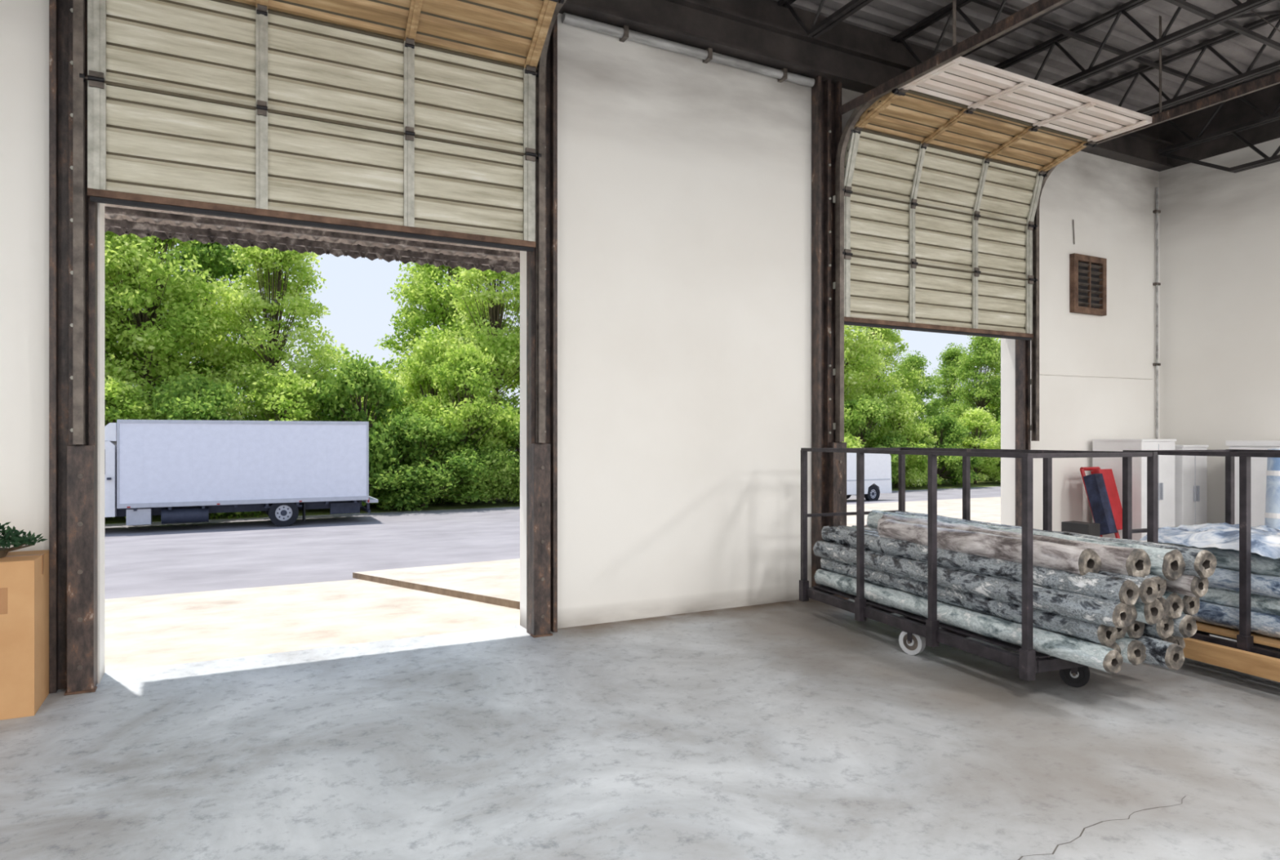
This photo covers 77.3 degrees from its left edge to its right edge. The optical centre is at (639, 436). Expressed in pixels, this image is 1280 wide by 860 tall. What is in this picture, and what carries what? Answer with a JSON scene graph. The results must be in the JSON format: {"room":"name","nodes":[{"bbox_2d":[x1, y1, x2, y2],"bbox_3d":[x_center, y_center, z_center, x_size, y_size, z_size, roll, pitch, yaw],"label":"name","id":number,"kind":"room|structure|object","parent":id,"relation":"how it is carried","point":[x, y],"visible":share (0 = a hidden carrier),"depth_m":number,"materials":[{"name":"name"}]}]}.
{"room":"warehouse loading bay","nodes":[
{"label":"warehouse loading bay","id":0,"kind":"room"},
{"bbox_2d":[0,0,1159,683],"bbox_3d":[-0.378,-1.225,6.550,15.420,5.450,0.250,0,0,-28],"label":"wall","id":1,"kind":"structure","parent":0,"point":[684,182],"depth_m":6.80,"materials":[{"name":"paint"}]},
{"bbox_2d":[104,203,519,274],"bbox_3d":[-2.204,-1.604,6.038,3.229,0.418,0.539,0,0,-28],"label":"awning","id":2,"kind":"object","parent":1,"relation":"attached to","point":[119,220],"visible":0.66,"depth_m":5.99,"materials":[{"name":"metal"}]},
{"bbox_2d":[561,12,814,87],"bbox_3d":[0.495,-3.265,6.812,2.470,0.090,0.093,0,0,-28],"label":"conduit pipe","id":3,"kind":"object","parent":1,"relation":"attached to","point":[624,33],"visible":1,"depth_m":6.71,"materials":[{"name":"silver metal"}]},
{"bbox_2d":[559,0,1173,171],"bbox_3d":[-0.279,-3.473,6.362,15.400,0.305,0.165,0,0,-28],"label":"beam","id":4,"kind":"structure","parent":1,"relation":"attached to","point":[691,23],"depth_m":7.06,"materials":[{"name":"black metal"}]},
{"bbox_2d":[1069,253,1106,315],"bbox_3d":[5.219,-1.765,9.312,0.600,0.670,0.058,0,0,-28],"label":"air vent","id":5,"kind":"object","parent":1,"relation":"in","point":[1087,273],"visible":1,"depth_m":9.29,"materials":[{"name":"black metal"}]},
{"bbox_2d":[1039,219,1152,378],"bbox_3d":[5.365,-1.598,9.411,2.250,1.806,0.012,0,0,-28],"label":"cable line","id":6,"kind":"object","parent":1,"relation":"attached to","point":[1073,220],"visible":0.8,"depth_m":9.26,"materials":[{"name":"metal"}]},
{"bbox_2d":[1152,186,1160,439],"bbox_3d":[6.434,-1.190,9.945,0.140,3.820,0.069,0,0,-28],"label":"conduit","id":7,"kind":"object","parent":1,"relation":"attached to","point":[1157,211],"visible":0.6,"depth_m":9.94,"materials":[{"name":"silver metal"}]},
{"bbox_2d":[0,598,1279,859],"bbox_3d":[2.643,1.600,0.795,15.420,0.201,13.250,0,0,-28],"label":"floor","id":8,"kind":"structure","parent":0,"point":[797,729],"depth_m":3.71,"materials":[{"name":"concrete"}]},
{"bbox_2d":[0,549,48,719],"bbox_3d":[-3.662,1.081,4.356,0.669,0.838,0.462,0,0,-28],"label":"cardboard box","id":9,"kind":"object","parent":8,"relation":"on","point":[24,575],"visible":1,"depth_m":4.29,"materials":[{"name":"brown cardboard"}]},
{"bbox_2d":[0,521,47,557],"bbox_3d":[-3.572,0.555,4.398,0.499,0.214,0.371,0,0,-28],"label":"greenery","id":10,"kind":"object","parent":9,"relation":"on","point":[18,541],"visible":1,"depth_m":4.42,"materials":[{"name":"green plant"}]},
{"bbox_2d":[48,0,97,695],"bbox_3d":[-3.354,-0.909,4.738,0.235,4.818,0.188,0,0,-28],"label":"column","id":11,"kind":"structure","parent":8,"relation":"on","point":[73,468],"depth_m":4.73,"materials":[{"name":"metal"}]},
{"bbox_2d":[72,0,84,444],"bbox_3d":[-2.711,-1.950,3.592,0.072,3.989,2.589,0,0,-28],"label":"track","id":12,"kind":"object","parent":11,"relation":"attached to","point":[78,6],"visible":1,"depth_m":4.66,"materials":[{"name":"metal"}]},
{"bbox_2d":[526,16,557,637],"bbox_3d":[-0.738,-0.909,6.111,0.225,4.818,0.188,0,0,-28],"label":"column","id":13,"kind":"structure","parent":8,"relation":"on","point":[541,457],"depth_m":6.14,"materials":[{"name":"metal"}]},
{"bbox_2d":[811,75,848,599],"bbox_3d":[1.766,-0.909,7.426,0.290,4.818,0.188,0,0,-28],"label":"column","id":14,"kind":"structure","parent":8,"relation":"on","point":[828,469],"depth_m":7.43,"materials":[{"name":"metal"}]},
{"bbox_2d":[832,0,1069,441],"bbox_3d":[2.427,-1.950,6.261,0.072,3.989,2.639,0,0,-28],"label":"track","id":15,"kind":"object","parent":14,"relation":"attached to","point":[862,102],"visible":1,"depth_m":7.13,"materials":[{"name":"metal"}]},
{"bbox_2d":[842,56,1151,340],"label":"overhead garage door","id":16,"kind":"structure","parent":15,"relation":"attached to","point":[944,172],"depth_m":7.77,"materials":[{"name":"metal"}]},
{"bbox_2d":[799,447,1158,687],"bbox_3d":[2.251,0.796,5.792,1.060,1.407,2.380,0,0,-21],"label":"cart","id":17,"kind":"object","parent":8,"relation":"on","point":[914,627],"visible":0.59,"depth_m":5.24,"materials":[{"name":"metal"}]},
{"bbox_2d":[813,509,1217,673],"bbox_3d":[2.334,0.935,5.576,0.845,0.657,2.819,0,0,-21],"label":"bundle","id":18,"kind":"object","parent":17,"relation":"on","point":[1100,602],"visible":0.89,"depth_m":4.64,"materials":[{"name":"grey fabric"}]},
{"bbox_2d":[1015,339,1030,525],"bbox_3d":[4.185,-0.909,8.744,0.120,4.818,0.103,0,0,-28],"label":"column","id":19,"kind":"structure","parent":8,"relation":"on","point":[1022,347],"depth_m":8.72,"materials":[{"name":"paint"}]},
{"bbox_2d":[1061,520,1100,536],"bbox_3d":[4.630,1.200,8.434,0.320,0.600,0.390,0,0,-28],"label":"tote","id":20,"kind":"object","parent":8,"relation":"on","point":[1077,526],"visible":0.16,"depth_m":8.33,"materials":[{"name":"plastic"}]},
{"bbox_2d":[1080,466,1122,537],"bbox_3d":[5.210,0.919,8.835,0.410,1.161,0.542,0,0,-28],"label":"hand truck","id":21,"kind":"object","parent":8,"relation":"on","point":[1100,487],"visible":0.58,"depth_m":8.82,"materials":[{"name":"red paint"}]},
{"bbox_2d":[1092,439,1176,541],"bbox_3d":[5.680,0.762,9.188,0.660,1.475,0.590,0,0,-28],"label":"storage cabinet","id":22,"kind":"object","parent":8,"relation":"on","point":[1166,462],"visible":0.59,"depth_m":9.00,"materials":[{"name":"metal"}]},
{"bbox_2d":[1174,444,1208,526],"bbox_3d":[6.279,0.797,9.446,0.520,1.405,0.570,0,0,-28],"label":"storage cabinet","id":23,"kind":"object","parent":8,"relation":"on","point":[1190,471],"visible":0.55,"depth_m":9.18,"materials":[{"name":"metal"}]},
{"bbox_2d":[1122,448,1279,658],"bbox_3d":[4.296,0.796,4.670,1.120,1.407,2.380,0,0,-21],"label":"cart","id":24,"kind":"object","parent":8,"relation":"on","point":[1245,641],"visible":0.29,"depth_m":4.85,"materials":[{"name":"metal"}]},
{"bbox_2d":[1182,620,1279,681],"bbox_3d":[4.275,1.314,4.486,1.110,0.172,2.750,0,0,-21],"label":"board","id":25,"kind":"object","parent":24,"relation":"on","point":[1261,665],"visible":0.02,"depth_m":4.84,"materials":[{"name":"brown wood"}]},
{"bbox_2d":[1158,542,1279,638],"bbox_3d":[4.356,0.976,4.522,0.832,0.500,2.674,0,0,-21],"label":"bundle","id":26,"kind":"object","parent":25,"relation":"on","point":[1220,606],"visible":0.4,"depth_m":5.03,"materials":[{"name":"grey fabric"}]},
{"bbox_2d":[1139,522,1279,559],"bbox_3d":[4.328,0.656,4.586,0.960,0.148,2.400,0,0,-21],"label":"plastic sheet","id":27,"kind":"object","parent":26,"relation":"on","point":[1264,539],"visible":0.85,"depth_m":5.22,"materials":[{"name":"plastic"}]},
{"bbox_2d":[1226,440,1279,526],"bbox_3d":[6.867,0.770,8.434,0.760,1.460,0.890,0,0,-28],"label":"storage cabinet","id":28,"kind":"object","parent":8,"relation":"on","point":[1258,464],"visible":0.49,"depth_m":8.42,"materials":[{"name":"white metal"}]},
{"bbox_2d":[1264,447,1279,528],"bbox_3d":[6.062,0.803,7.599,0.300,1.408,0.208,0,0,-28],"label":"roll","id":29,"kind":"object","parent":8,"relation":"on","point":[1272,513],"visible":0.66,"depth_m":7.57,"materials":[{"name":"blue plastic"}]},
{"bbox_2d":[773,0,1279,115],"bbox_3d":[2.720,-3.990,0.649,15.820,0.080,13.580,0,0,-28],"label":"ceiling","id":30,"kind":"structure","parent":0,"point":[890,18],"depth_m":7.96,"materials":[{"name":"metal"}]},
{"bbox_2d":[536,0,566,442],"bbox_3d":[-0.175,-1.950,4.924,0.072,3.989,2.589,0,0,-28],"label":"track","id":31,"kind":"object","parent":30,"relation":"attached to","point":[540,81],"visible":0.75,"depth_m":5.99,"materials":[{"name":"metal"}]},
{"bbox_2d":[79,0,564,252],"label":"overhead garage door","id":32,"kind":"structure","parent":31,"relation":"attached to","point":[403,118],"depth_m":5.32,"materials":[{"name":"metal"}]},
{"bbox_2d":[777,0,873,38],"bbox_3d":[4.284,-3.675,1.521,0.100,0.490,12.910,0,0,-28],"label":"joist","id":33,"kind":"object","parent":30,"relation":"attached to","point":[851,7],"visible":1,"depth_m":6.68,"materials":[{"name":"black metal"}]},
{"bbox_2d":[892,0,1075,63],"bbox_3d":[5.524,-3.675,2.171,0.100,0.490,12.910,0,0,-28],"label":"joist","id":34,"kind":"object","parent":30,"relation":"attached to","point":[946,11],"visible":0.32,"depth_m":7.33,"materials":[{"name":"black metal"}]},
{"bbox_2d":[993,0,1275,88],"bbox_3d":[6.763,-3.675,2.822,0.100,0.490,12.910,0,0,-28],"label":"joist","id":35,"kind":"object","parent":30,"relation":"attached to","point":[1241,8],"visible":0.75,"depth_m":7.30,"materials":[{"name":"black metal"}]},
{"bbox_2d":[1030,0,1279,440],"bbox_3d":[4.862,-1.950,7.539,0.072,3.989,2.639,0,0,-28],"label":"track","id":36,"kind":"object","parent":30,"relation":"hanging from","point":[1273,79],"visible":0.55,"depth_m":7.82,"materials":[{"name":"metal"}]},
{"bbox_2d":[1077,13,1279,115],"bbox_3d":[8.003,-3.675,3.473,0.100,0.490,12.910,0,0,-28],"label":"joist","id":37,"kind":"object","parent":30,"relation":"attached to","point":[1249,74],"visible":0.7,"depth_m":8.01,"materials":[{"name":"black metal"}]},
{"bbox_2d":[1149,70,1279,173],"bbox_3d":[9.231,-3.450,4.146,0.120,0.940,12.860,0,0,-28],"label":"truss","id":38,"kind":"object","parent":30,"relation":"attached to","point":[1275,116],"visible":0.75,"depth_m":9.00,"materials":[{"name":"metal"}]},
{"bbox_3d":[-3.153,-3.675,-2.384,0.100,0.490,12.910,0,0,-28],"label":"joist","id":39,"kind":"object","parent":30,"relation":"attached to","visible":0},
{"bbox_2d":[968,0,1279,92],"bbox_3d":[1.933,-3.667,1.749,14.950,0.450,8.435,0,0,-28],"label":"joist bridging","id":40,"kind":"object","parent":39,"relation":"attached to","point":[1183,4],"visible":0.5,"depth_m":7.13,"materials":[{"name":"metal"}]},
{"bbox_2d":[1159,83,1279,523],"bbox_3d":[9.558,-1.225,4.425,0.200,5.450,13.250,0,0,-28],"label":"wall","id":41,"kind":"structure","parent":0,"point":[1220,229],"depth_m":9.43,"materials":[{"name":"paint"}]},
{"label":"outside","id":42,"kind":"structure","parent":0,"visible":0},
{"bbox_2d":[104,485,1000,671],"bbox_3d":[18.160,2.131,29.949,120.000,1.221,23.950,0,0,-28],"label":"paving","id":43,"kind":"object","parent":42,"point":[180,593],"visible":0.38,"depth_m":10.53,"materials":[{"name":"concrete"}]},
{"bbox_2d":[104,419,377,526],"bbox_3d":[-13.259,1.128,24.448,9.808,3.234,2.618,0,0,-28],"label":"box truck","id":44,"kind":"object","parent":43,"relation":"on","point":[178,471],"visible":0.72,"depth_m":23.79,"materials":[{"name":"metal"}]},
{"bbox_2d":[352,558,519,608],"bbox_3d":[-1.164,1.660,9.102,3.400,0.414,4.900,0,0,-28],"label":"concrete ramp","id":45,"kind":"object","parent":43,"relation":"on","point":[497,582],"visible":0.19,"depth_m":9.22,"materials":[{"name":"concrete"}]},
{"bbox_2d":[846,452,891,500],"bbox_3d":[7.931,1.659,33.297,5.200,2.080,1.912,0,0,-28],"label":"van","id":46,"kind":"object","parent":43,"relation":"on","point":[877,466],"visible":0.3,"depth_m":33.15,"materials":[{"name":"metal"}]},
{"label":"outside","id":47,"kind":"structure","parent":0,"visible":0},
{"bbox_2d":[104,470,1000,524],"bbox_3d":[-2.700,2.620,69.681,180.000,0.240,65.800,0,0,-28],"label":"verge","id":48,"kind":"structure","parent":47,"point":[477,504],"depth_m":31.37,"materials":[{"name":"plant"}]},
{"bbox_2d":[104,245,151,424],"bbox_3d":[-22.091,-4.014,27.735,8.042,13.635,8.414,0,0,45],"label":"tree","id":49,"kind":"object","parent":48,"relation":"on","point":[117,345],"visible":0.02,"depth_m":28.64,"materials":[{"name":"green plant"}]},
{"bbox_2d":[104,375,173,518],"bbox_3d":[-17.894,0.357,26.832,4.730,4.864,5.577,0,0,5],"label":"shrub","id":50,"kind":"object","parent":48,"relation":"on","point":[122,396],"visible":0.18,"depth_m":26.63,"materials":[{"name":"green plant"}]},
{"bbox_2d":[104,234,175,397],"bbox_3d":[-22.431,-4.260,32.653,7.531,14.359,8.274,0,0,24],"label":"tree","id":51,"kind":"object","parent":48,"relation":"on","point":[128,308],"visible":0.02,"depth_m":32.51,"materials":[{"name":"green plant"}]},
{"bbox_2d":[104,231,244,425],"bbox_3d":[-18.865,-3.837,29.669,7.919,13.581,7.269,0,0,-13],"label":"tree","id":52,"kind":"object","parent":48,"relation":"on","point":[146,285],"visible":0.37,"depth_m":28.83,"materials":[{"name":"green plant"}]},
{"bbox_2d":[145,371,267,519],"bbox_3d":[-15.464,0.412,27.624,5.132,5.356,5.339,0,0,-24],"label":"shrub","id":53,"kind":"object","parent":48,"relation":"on","point":[188,401],"visible":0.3,"depth_m":27.14,"materials":[{"name":"green plant"}]},
{"bbox_2d":[150,240,290,420],"bbox_3d":[-18.751,-3.877,35.936,8.003,13.391,7.581,0,0,37],"label":"tree","id":54,"kind":"object","parent":48,"relation":"on","point":[215,255],"visible":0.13,"depth_m":34.13,"materials":[{"name":"green plant"}]},
{"bbox_2d":[192,244,354,421],"bbox_3d":[-14.839,-3.071,32.175,6.952,11.727,7.414,0,0,38],"label":"tree","id":55,"kind":"object","parent":48,"relation":"on","point":[258,357],"visible":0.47,"depth_m":31.06,"materials":[{"name":"green plant"}]},
{"bbox_2d":[236,367,320,421],"bbox_3d":[-13.007,0.118,29.465,5.990,5.344,5.135,0,0,8],"label":"shrub","id":56,"kind":"object","parent":48,"relation":"on","point":[295,387],"visible":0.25,"depth_m":28.94,"materials":[{"name":"green plant"}]},
{"bbox_2d":[298,368,384,439],"bbox_3d":[-12.882,0.009,32.679,5.392,5.577,5.972,0,0,-12],"label":"shrub","id":57,"kind":"object","parent":48,"relation":"on","point":[322,375],"visible":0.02,"depth_m":31.75,"materials":[{"name":"green plant"}]},
{"bbox_2d":[309,350,437,507],"bbox_3d":[-10.493,-0.042,30.604,5.930,6.554,5.301,0,0,-43],"label":"tree","id":58,"kind":"object","parent":48,"relation":"on","point":[357,376],"visible":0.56,"depth_m":29.99,"materials":[{"name":"green plant"}]},
{"bbox_2d":[328,366,426,462],"bbox_3d":[-11.318,-0.117,34.428,5.998,5.841,7.006,0,0,-28],"label":"shrub","id":59,"kind":"object","parent":48,"relation":"on","point":[384,373],"visible":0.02,"depth_m":33.59,"materials":[{"name":"green plant"}]},
{"bbox_2d":[364,410,497,511],"bbox_3d":[-8.327,0.951,30.943,5.942,3.900,5.531,0,0,-33],"label":"shrub","id":60,"kind":"object","parent":48,"relation":"on","point":[405,498],"visible":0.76,"depth_m":29.99,"materials":[{"name":"green plant"}]},
{"bbox_2d":[385,334,491,498],"bbox_3d":[-8.939,-0.823,34.646,5.553,7.295,4.886,0,0,-25],"label":"shrub","id":61,"kind":"object","parent":48,"relation":"on","point":[419,364],"visible":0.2,"depth_m":34.22,"materials":[{"name":"green plant"}]},
{"bbox_2d":[369,261,517,445],"bbox_3d":[-10.191,-4.548,41.089,8.487,15.138,8.560,0,0,21],"label":"tree","id":62,"kind":"object","parent":48,"relation":"on","point":[424,290],"visible":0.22,"depth_m":39.74,"materials":[{"name":"green plant"}]},
{"bbox_2d":[397,266,519,484],"bbox_3d":[-6.772,-3.733,36.528,7.117,13.066,8.668,0,0,43],"label":"tree","id":63,"kind":"object","parent":48,"relation":"on","point":[506,350],"visible":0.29,"depth_m":34.87,"materials":[{"name":"green plant"}]},
{"bbox_2d":[407,338,519,503],"bbox_3d":[-7.059,-0.587,32.760,5.513,6.801,4.974,0,0,-3],"label":"tree","id":64,"kind":"object","parent":48,"relation":"on","point":[468,365],"visible":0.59,"depth_m":32.01,"materials":[{"name":"green plant"}]},
{"bbox_2d":[471,401,519,503],"bbox_3d":[-4.894,0.818,32.981,4.585,4.534,4.780,0,0,-9],"label":"shrub","id":65,"kind":"object","parent":48,"relation":"on","point":[499,460],"visible":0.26,"depth_m":31.48,"materials":[{"name":"green plant"}]},
{"bbox_2d":[841,404,866,447],"bbox_3d":[8.687,0.057,40.409,5.471,5.469,6.111,0,0,-3],"label":"shrub","id":66,"kind":"object","parent":48,"relation":"on","point":[851,442],"visible":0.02,"depth_m":39.49,"materials":[{"name":"green plant"}]},
{"bbox_2d":[844,324,898,447],"bbox_3d":[10.449,-3.484,44.834,7.516,12.815,7.759,0,0,4],"label":"tree","id":67,"kind":"object","parent":48,"relation":"on","point":[864,365],"visible":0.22,"depth_m":43.32,"materials":[{"name":"green plant"}]},
{"bbox_2d":[844,393,914,484],"bbox_3d":[11.670,0.387,41.836,5.129,5.267,5.315,0,0,30],"label":"shrub","id":68,"kind":"object","parent":48,"relation":"on","point":[865,411],"visible":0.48,"depth_m":41.17,"materials":[{"name":"green plant"}]},
{"bbox_2d":[844,325,932,447],"bbox_3d":[13.927,-2.994,47.711,6.760,11.566,6.859,0,0,8],"label":"tree","id":69,"kind":"object","parent":48,"relation":"on","point":[891,382],"visible":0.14,"depth_m":46.63,"materials":[{"name":"green plant"}]},
{"bbox_2d":[862,387,942,487],"bbox_3d":[13.988,0.066,43.654,4.800,5.459,4.307,0,0,42],"label":"shrub","id":70,"kind":"object","parent":48,"relation":"on","point":[907,411],"visible":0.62,"depth_m":42.54,"materials":[{"name":"green plant"}]},
{"bbox_2d":[884,350,949,468],"bbox_3d":[16.809,-1.315,50.074,5.330,8.216,5.066,0,0,15],"label":"tree","id":71,"kind":"object","parent":48,"relation":"on","point":[916,362],"visible":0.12,"depth_m":49.55,"materials":[{"name":"green plant"}]},
{"bbox_2d":[909,411,985,486],"bbox_3d":[16.718,0.769,44.945,4.841,4.387,5.192,0,0,-32],"label":"shrub","id":72,"kind":"object","parent":48,"relation":"on","point":[947,425],"visible":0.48,"depth_m":44.04,"materials":[{"name":"green plant"}]},
{"bbox_2d":[924,342,977,445],"bbox_3d":[23.829,-2.154,60.761,5.703,9.978,5.780,0,0,-12],"label":"tree","id":73,"kind":"object","parent":48,"relation":"on","point":[948,357],"visible":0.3,"depth_m":60.08,"materials":[{"name":"green plant"}]},
{"bbox_2d":[937,335,1000,479],"bbox_3d":[22.047,-2.139,51.640,5.529,9.991,5.724,0,0,2],"label":"tree","id":74,"kind":"object","parent":48,"relation":"on","point":[986,351],"visible":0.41,"depth_m":51.20,"materials":[{"name":"green plant"}]},
{"bbox_2d":[939,406,1000,484],"bbox_3d":[19.449,0.518,46.501,4.930,4.516,3.930,2,1,39],"label":"shrub","id":75,"kind":"object","parent":48,"relation":"on","point":[976,419],"visible":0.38,"depth_m":45.74,"materials":[{"name":"green plant"}]},
{"bbox_2d":[970,415,1000,481],"bbox_3d":[22.334,0.612,47.847,4.752,4.953,4.540,0,0,-18],"label":"shrub","id":76,"kind":"object","parent":48,"relation":"on","point":[998,464],"visible":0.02,"depth_m":47.52,"materials":[{"name":"green plant"}]},
{"bbox_2d":[984,337,1000,424],"bbox_3d":[25.295,-3.004,52.875,6.374,11.596,6.543,0,0,-8],"label":"tree","id":77,"kind":"object","parent":48,"relation":"on","point":[997,376],"visible":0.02,"depth_m":53.11,"materials":[{"name":"green plant"}]}
]}

